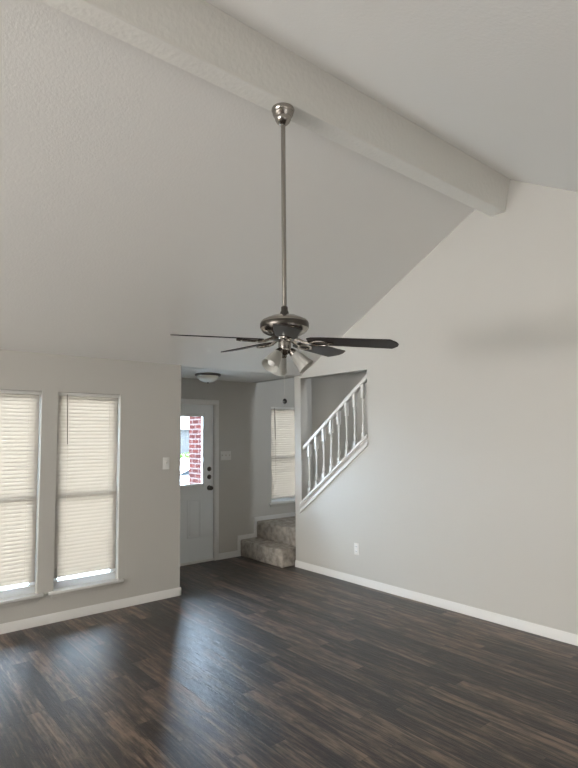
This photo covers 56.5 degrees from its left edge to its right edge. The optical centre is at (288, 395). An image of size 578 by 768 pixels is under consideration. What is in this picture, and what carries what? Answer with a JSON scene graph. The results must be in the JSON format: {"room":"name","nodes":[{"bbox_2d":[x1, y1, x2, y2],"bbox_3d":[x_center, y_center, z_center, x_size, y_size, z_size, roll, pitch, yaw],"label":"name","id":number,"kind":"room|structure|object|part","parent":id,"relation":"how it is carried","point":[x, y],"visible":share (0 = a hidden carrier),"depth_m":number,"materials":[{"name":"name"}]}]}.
{"room":"living room","nodes":[
{"label":"living room","id":0,"kind":"room"},
{"bbox_2d":[0,349,180,623],"bbox_3d":[-5.337,0.629,2.138,10.846,2.350,0.122,3,-6,-39],"label":"wall","id":1,"kind":"structure","parent":0,"point":[149,400],"depth_m":5.18,"materials":[{"name":"beige paint"}]},
{"bbox_2d":[0,402,43,607],"bbox_3d":[-2.417,0.849,4.518,0.670,1.805,0.155,3,-6,-39],"label":"window","id":2,"kind":"structure","parent":1,"relation":"in","point":[27,595],"depth_m":4.55,"materials":[{"name":"white plastic"}]},
{"bbox_3d":[-2.437,1.262,4.516,0.528,0.819,0.022,3,-6,-39],"label":"sash","id":3,"kind":"part","parent":2,"relation":"part of","materials":[{"name":"white plastic"}]},
{"bbox_2d":[0,390,40,592],"bbox_3d":[-2.408,0.790,4.511,0.572,1.686,0.046,3,-6,-39],"label":"window blind","id":4,"kind":"object","parent":2,"relation":"attached to","point":[19,410],"visible":1,"depth_m":4.59,"materials":[{"name":"white plastic"}]},
{"bbox_3d":[-2.408,1.624,4.453,0.561,0.014,0.024,3,-6,-39],"label":"rail","id":5,"kind":"part","parent":4,"relation":"part of","materials":[{"name":"white plastic"}]},
{"bbox_3d":[-2.254,0.806,4.625,0.002,1.645,0.002,3,-6,-39],"label":"ladder cord","id":6,"kind":"part","parent":4,"relation":"part of","materials":[{"name":"white fabric"}]},
{"bbox_3d":[-2.392,1.699,4.433,0.670,0.024,0.097,3,-6,-39],"label":"sill","id":7,"kind":"part","parent":2,"relation":"part of","materials":[{"name":"white paint"}]},
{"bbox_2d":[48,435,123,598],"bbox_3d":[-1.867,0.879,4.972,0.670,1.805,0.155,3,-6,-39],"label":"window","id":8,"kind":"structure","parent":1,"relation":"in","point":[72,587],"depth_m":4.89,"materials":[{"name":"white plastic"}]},
{"bbox_3d":[-1.887,1.292,4.970,0.528,0.819,0.022,3,-6,-39],"label":"sash","id":9,"kind":"part","parent":8,"relation":"part of","materials":[{"name":"white plastic"}]},
{"bbox_3d":[-1.842,1.728,4.886,0.670,0.024,0.097,3,-6,-39],"label":"sill","id":10,"kind":"part","parent":8,"relation":"part of","materials":[{"name":"white paint"}]},
{"bbox_2d":[54,392,119,582],"bbox_3d":[-1.858,0.820,4.965,0.572,1.686,0.046,3,-6,-39],"label":"window blind","id":11,"kind":"object","parent":8,"relation":"attached to","point":[87,424],"visible":1,"depth_m":4.96,"materials":[{"name":"white plastic"}]},
{"bbox_3d":[-1.999,0.820,4.835,0.002,1.645,0.002,3,-6,-39],"label":"ladder cord","id":12,"kind":"part","parent":11,"relation":"part of","materials":[{"name":"white fabric"}]},
{"bbox_3d":[-1.858,1.654,4.907,0.561,0.014,0.024,3,-6,-39],"label":"rail","id":13,"kind":"part","parent":11,"relation":"part of","materials":[{"name":"white plastic"}]},
{"bbox_3d":[-1.704,0.835,5.078,0.002,1.645,0.002,3,-6,-39],"label":"ladder cord","id":14,"kind":"part","parent":11,"relation":"part of","materials":[{"name":"white fabric"}]},
{"bbox_2d":[0,587,181,633],"bbox_3d":[-5.220,1.761,2.053,10.711,0.078,0.015,3,-6,-39],"label":"baseboard","id":15,"kind":"structure","parent":1,"relation":"attached to","point":[13,626],"depth_m":4.84,"materials":[{"name":"white paint"}]},
{"bbox_2d":[163,457,168,468],"bbox_3d":[-1.240,0.683,5.442,0.072,0.120,0.018,3,-6,-39],"label":"light switch","id":16,"kind":"object","parent":1,"relation":"attached to","point":[165,459],"visible":1,"depth_m":5.44,"materials":[{"name":"white plastic"}]},
{"bbox_2d":[181,378,312,552],"bbox_3d":[-0.717,-0.289,7.450,2.954,4.900,0.122,3,-6,-39],"label":"wall","id":17,"kind":"structure","parent":0,"point":[244,407],"depth_m":7.37,"materials":[{"name":"beige paint"}]},
{"bbox_2d":[180,404,212,563],"bbox_3d":[-1.330,1.094,6.762,0.892,1.988,0.112,3,-6,-39],"label":"door","id":18,"kind":"structure","parent":17,"relation":"in","point":[196,500],"depth_m":6.91,"materials":[{"name":"white paint"}]},
{"bbox_3d":[-1.345,0.692,6.807,0.634,0.939,0.038,3,-6,-39],"label":"glass frame","id":19,"kind":"part","parent":18,"relation":"part of","materials":[{"name":"clear glass"}]},
{"bbox_3d":[-1.205,1.561,6.839,0.200,0.486,0.009,3,-6,-39],"label":"panel","id":20,"kind":"part","parent":18,"relation":"part of","materials":[{"name":"white paint"}]},
{"bbox_2d":[180,558,213,565],"bbox_3d":[-1.362,2.105,6.734,0.894,0.028,0.136,3,-6,-39],"label":"threshold","id":21,"kind":"object","parent":17,"relation":"attached to","point":[210,559],"depth_m":6.80,"materials":[{"name":"white paint"}]},
{"bbox_2d":[181,399,218,560],"bbox_3d":[-1.366,1.080,6.806,1.026,2.084,0.167,3,-6,-39],"label":"trim","id":22,"kind":"structure","parent":17,"relation":"attached to","point":[215,403],"depth_m":7.04,"materials":[{"name":"white paint"}]},
{"bbox_2d":[220,451,230,459],"bbox_3d":[-0.840,0.797,7.169,0.166,0.118,0.018,3,-6,-39],"label":"light switch","id":23,"kind":"object","parent":17,"relation":"attached to","point":[224,455],"visible":1,"depth_m":7.17,"materials":[{"name":"white plastic"}]},
{"bbox_2d":[219,512,294,559],"bbox_3d":[-0.274,1.926,7.548,1.664,0.489,0.014,3,-6,-39],"label":"trim","id":24,"kind":"structure","parent":17,"relation":"attached to","point":[237,553],"depth_m":7.33,"materials":[{"name":"white paint"}]},
{"bbox_2d":[269,497,294,506],"bbox_3d":[-0.057,0.878,7.878,0.670,1.427,0.155,3,-6,-39],"label":"window sill","id":25,"kind":"structure","parent":17,"relation":"in","point":[284,501],"depth_m":7.75,"materials":[{"name":"white plastic"}]},
{"bbox_3d":[-0.033,1.539,7.806,0.670,0.024,0.097,3,-6,-39],"label":"sill","id":26,"kind":"part","parent":25,"relation":"part of","materials":[{"name":"white paint"}]},
{"bbox_2d":[271,407,294,499],"bbox_3d":[-0.048,0.827,7.870,0.572,1.325,0.046,3,-6,-39],"label":"window blind","id":27,"kind":"object","parent":17,"relation":"attached to","point":[282,418],"visible":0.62,"depth_m":7.84,"materials":[{"name":"white plastic"}]},
{"bbox_2d":[0,0,577,382],"bbox_3d":[-2.127,-2.008,0.743,13.700,2.650,8.800,3,-6,-39],"label":"ceiling","id":28,"kind":"structure","parent":0,"point":[140,194],"depth_m":3.60,"materials":[{"name":"white paint"}]},
{"bbox_2d":[195,373,220,382],"bbox_3d":[-0.969,-0.204,6.432,0.310,0.118,0.310,3,-6,-39],"label":"flush light","id":29,"kind":"object","parent":28,"relation":"attached to","point":[204,377],"visible":1,"depth_m":6.34,"materials":[{"name":"white glass"}]},
{"bbox_3d":[-0.969,-0.199,6.431,0.256,0.076,0.256,3,-6,-39],"label":"lamp shade","id":30,"kind":"part","parent":29,"relation":"part of","materials":[{"name":"white glass"}]},
{"bbox_2d":[38,0,509,216],"bbox_3d":[-2.936,-2.000,0.761,12.477,0.290,0.190,3,-6,-39],"label":"ceiling beam","id":31,"kind":"structure","parent":28,"relation":"attached to","point":[196,37],"depth_m":3.10,"materials":[{"name":"white paint"}]},
{"bbox_2d":[170,102,398,403],"bbox_3d":[-0.056,-0.822,3.159,1.229,1.748,1.187,3,-6,-39],"label":"ceiling fan","id":32,"kind":"object","parent":31,"relation":"hanging from","point":[284,328],"visible":1,"depth_m":3.04,"materials":[{"name":"silver metal"}]},
{"bbox_3d":[-0.391,-0.322,2.948,0.510,0.033,0.134,1,-5,-20],"label":"fan blade","id":33,"kind":"part","parent":32,"relation":"part of","materials":[{"name":"brown wood"}]},
{"bbox_3d":[-0.257,-0.306,3.390,0.139,0.040,0.511,3,-6,-39],"label":"fan blade","id":34,"kind":"part","parent":32,"relation":"part of","materials":[{"name":"brown wood"}]},
{"bbox_3d":[-0.087,-0.195,2.990,0.127,0.130,0.103,3,-6,-39],"label":"lamp shade","id":35,"kind":"part","parent":32,"relation":"part of","materials":[{"name":"white glass"}]},
{"bbox_3d":[-0.081,-0.204,3.001,0.077,0.080,0.052,3,-6,-39],"label":"light bulb","id":36,"kind":"part","parent":32,"relation":"part of","materials":[{"name":"white glass"}]},
{"bbox_3d":[-0.050,-0.182,3.170,0.103,0.130,0.126,3,-6,-39],"label":"lamp shade","id":37,"kind":"part","parent":32,"relation":"part of","materials":[{"name":"white glass"}]},
{"bbox_3d":[-0.024,-0.102,3.055,0.002,0.240,0.002,3,-6,-39],"label":"pull chain","id":38,"kind":"part","parent":32,"relation":"part of","materials":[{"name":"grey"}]},
{"bbox_3d":[-0.016,-0.318,2.689,0.134,0.063,0.508,0,-4,-2],"label":"fan blade","id":39,"kind":"part","parent":32,"relation":"part of","materials":[{"name":"brown wood"}]},
{"bbox_3d":[0.083,-0.192,3.050,0.114,0.129,0.120,3,-6,-39],"label":"lamp shade","id":40,"kind":"part","parent":32,"relation":"part of","materials":[{"name":"white glass"}]},
{"bbox_3d":[0.197,-0.293,3.399,0.134,0.033,0.510,-3,-5,34],"label":"fan blade","id":41,"kind":"part","parent":32,"relation":"part of","materials":[{"name":"brown wood"}]},
{"bbox_3d":[0.348,-0.293,2.963,0.508,0.071,0.134,-2,-4,15],"label":"fan blade","id":42,"kind":"part","parent":32,"relation":"part of","materials":[{"name":"brown wood"}]},
{"bbox_2d":[0,556,577,767],"bbox_3d":[-2.097,1.716,0.464,13.800,0.120,8.900,3,-6,-39],"label":"floor","id":43,"kind":"structure","parent":0,"point":[255,664],"depth_m":3.47,"materials":[{"name":"brown wood"}]},
{"bbox_2d":[241,516,295,567],"bbox_3d":[0.976,0.952,6.356,1.330,2.234,3.532,3,-6,-39],"label":"staircase","id":44,"kind":"structure","parent":43,"relation":"on","point":[274,544],"depth_m":6.94,"materials":[{"name":"grey carpet"}]},
{"bbox_2d":[311,371,367,487],"bbox_3d":[2.398,-0.433,5.865,0.120,4.900,6.300,3,-6,-39],"label":"wall","id":45,"kind":"structure","parent":0,"point":[327,392],"depth_m":7.83,"materials":[{"name":"beige paint"}]},
{"bbox_2d":[251,179,577,634],"bbox_3d":[2.292,-0.607,4.196,0.105,5.000,8.750,3,-6,-39],"label":"wall","id":46,"kind":"structure","parent":0,"point":[463,489],"depth_m":4.83,"materials":[{"name":"beige paint"}]},
{"bbox_2d":[300,434,367,512],"bbox_3d":[0.538,0.915,6.216,0.153,0.966,1.119,3,-6,-39],"label":"trim","id":47,"kind":"structure","parent":46,"relation":"attached to","point":[365,437],"depth_m":6.11,"materials":[{"name":"white paint"}]},
{"bbox_2d":[303,374,366,493],"bbox_3d":[0.541,0.485,6.246,0.061,1.428,1.093,3,-6,-39],"label":"stair railing","id":48,"kind":"object","parent":47,"relation":"on","point":[360,386],"visible":0.99,"depth_m":6.21,"materials":[{"name":"white paint"}]},
{"bbox_3d":[0.539,0.205,6.267,0.061,0.866,1.093,3,-6,-39],"label":"handrail","id":49,"kind":"part","parent":48,"relation":"part of","materials":[{"name":"white paint"}]},
{"bbox_2d":[354,543,358,554],"bbox_3d":[0.736,1.665,5.846,0.010,0.124,0.068,3,-6,-39],"label":"wall outlet","id":50,"kind":"object","parent":46,"relation":"attached to","point":[356,545],"visible":1,"depth_m":5.84,"materials":[{"name":"white plastic"}]},
{"bbox_2d":[295,560,577,645],"bbox_3d":[2.519,1.820,3.669,0.015,0.078,7.654,3,-6,-39],"label":"baseboard","id":51,"kind":"structure","parent":46,"relation":"attached to","point":[537,629],"depth_m":4.89,"materials":[{"name":"white paint"}]},
{"label":"outside","id":52,"kind":"structure","parent":0,"visible":0},
{"bbox_2d":[0,454,188,588],"bbox_3d":[-8.625,5.324,41.556,100.000,0.120,104.500,3,-6,-39],"label":"ground","id":53,"kind":"structure","parent":52,"point":[183,454],"depth_m":7.61,"materials":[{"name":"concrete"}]},
{"bbox_2d":[57,569,108,578],"bbox_3d":[-1.758,2.439,7.554,2.700,0.450,1.650,3,-6,-39],"label":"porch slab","id":54,"kind":"object","parent":53,"relation":"on","point":[108,569],"depth_m":6.52,"materials":[{"name":"concrete"}]},
{"bbox_2d":[189,417,200,483],"bbox_3d":[-1.230,0.760,8.486,0.500,3.030,0.500,3,-6,-39],"label":"brick column","id":55,"kind":"structure","parent":54,"relation":"on","point":[194,422],"depth_m":8.37,"materials":[{"name":"red brick"}]},
{"bbox_2d":[180,459,188,484],"bbox_3d":[-2.405,2.617,16.343,4.582,1.418,1.830,3,-6,-39],"label":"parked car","id":56,"kind":"object","parent":53,"relation":"on","point":[184,463],"visible":0.02,"depth_m":14.93,"materials":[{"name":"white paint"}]},
{"bbox_2d":[180,452,188,458],"bbox_3d":[-3.642,2.708,18.368,1.644,1.570,1.471,3,-6,-39],"label":"shrub","id":57,"kind":"object","parent":53,"relation":"on","point":[182,455],"visible":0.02,"depth_m":18.41,"materials":[{"name":"green plant"}]},
{"bbox_2d":[181,416,188,453],"bbox_3d":[-12.220,4.739,69.540,19.000,5.280,8.200,3,-6,-39],"label":"house","id":58,"kind":"structure","parent":53,"relation":"on","point":[184,420],"depth_m":64.80,"materials":[{"name":"white"}]}
]}

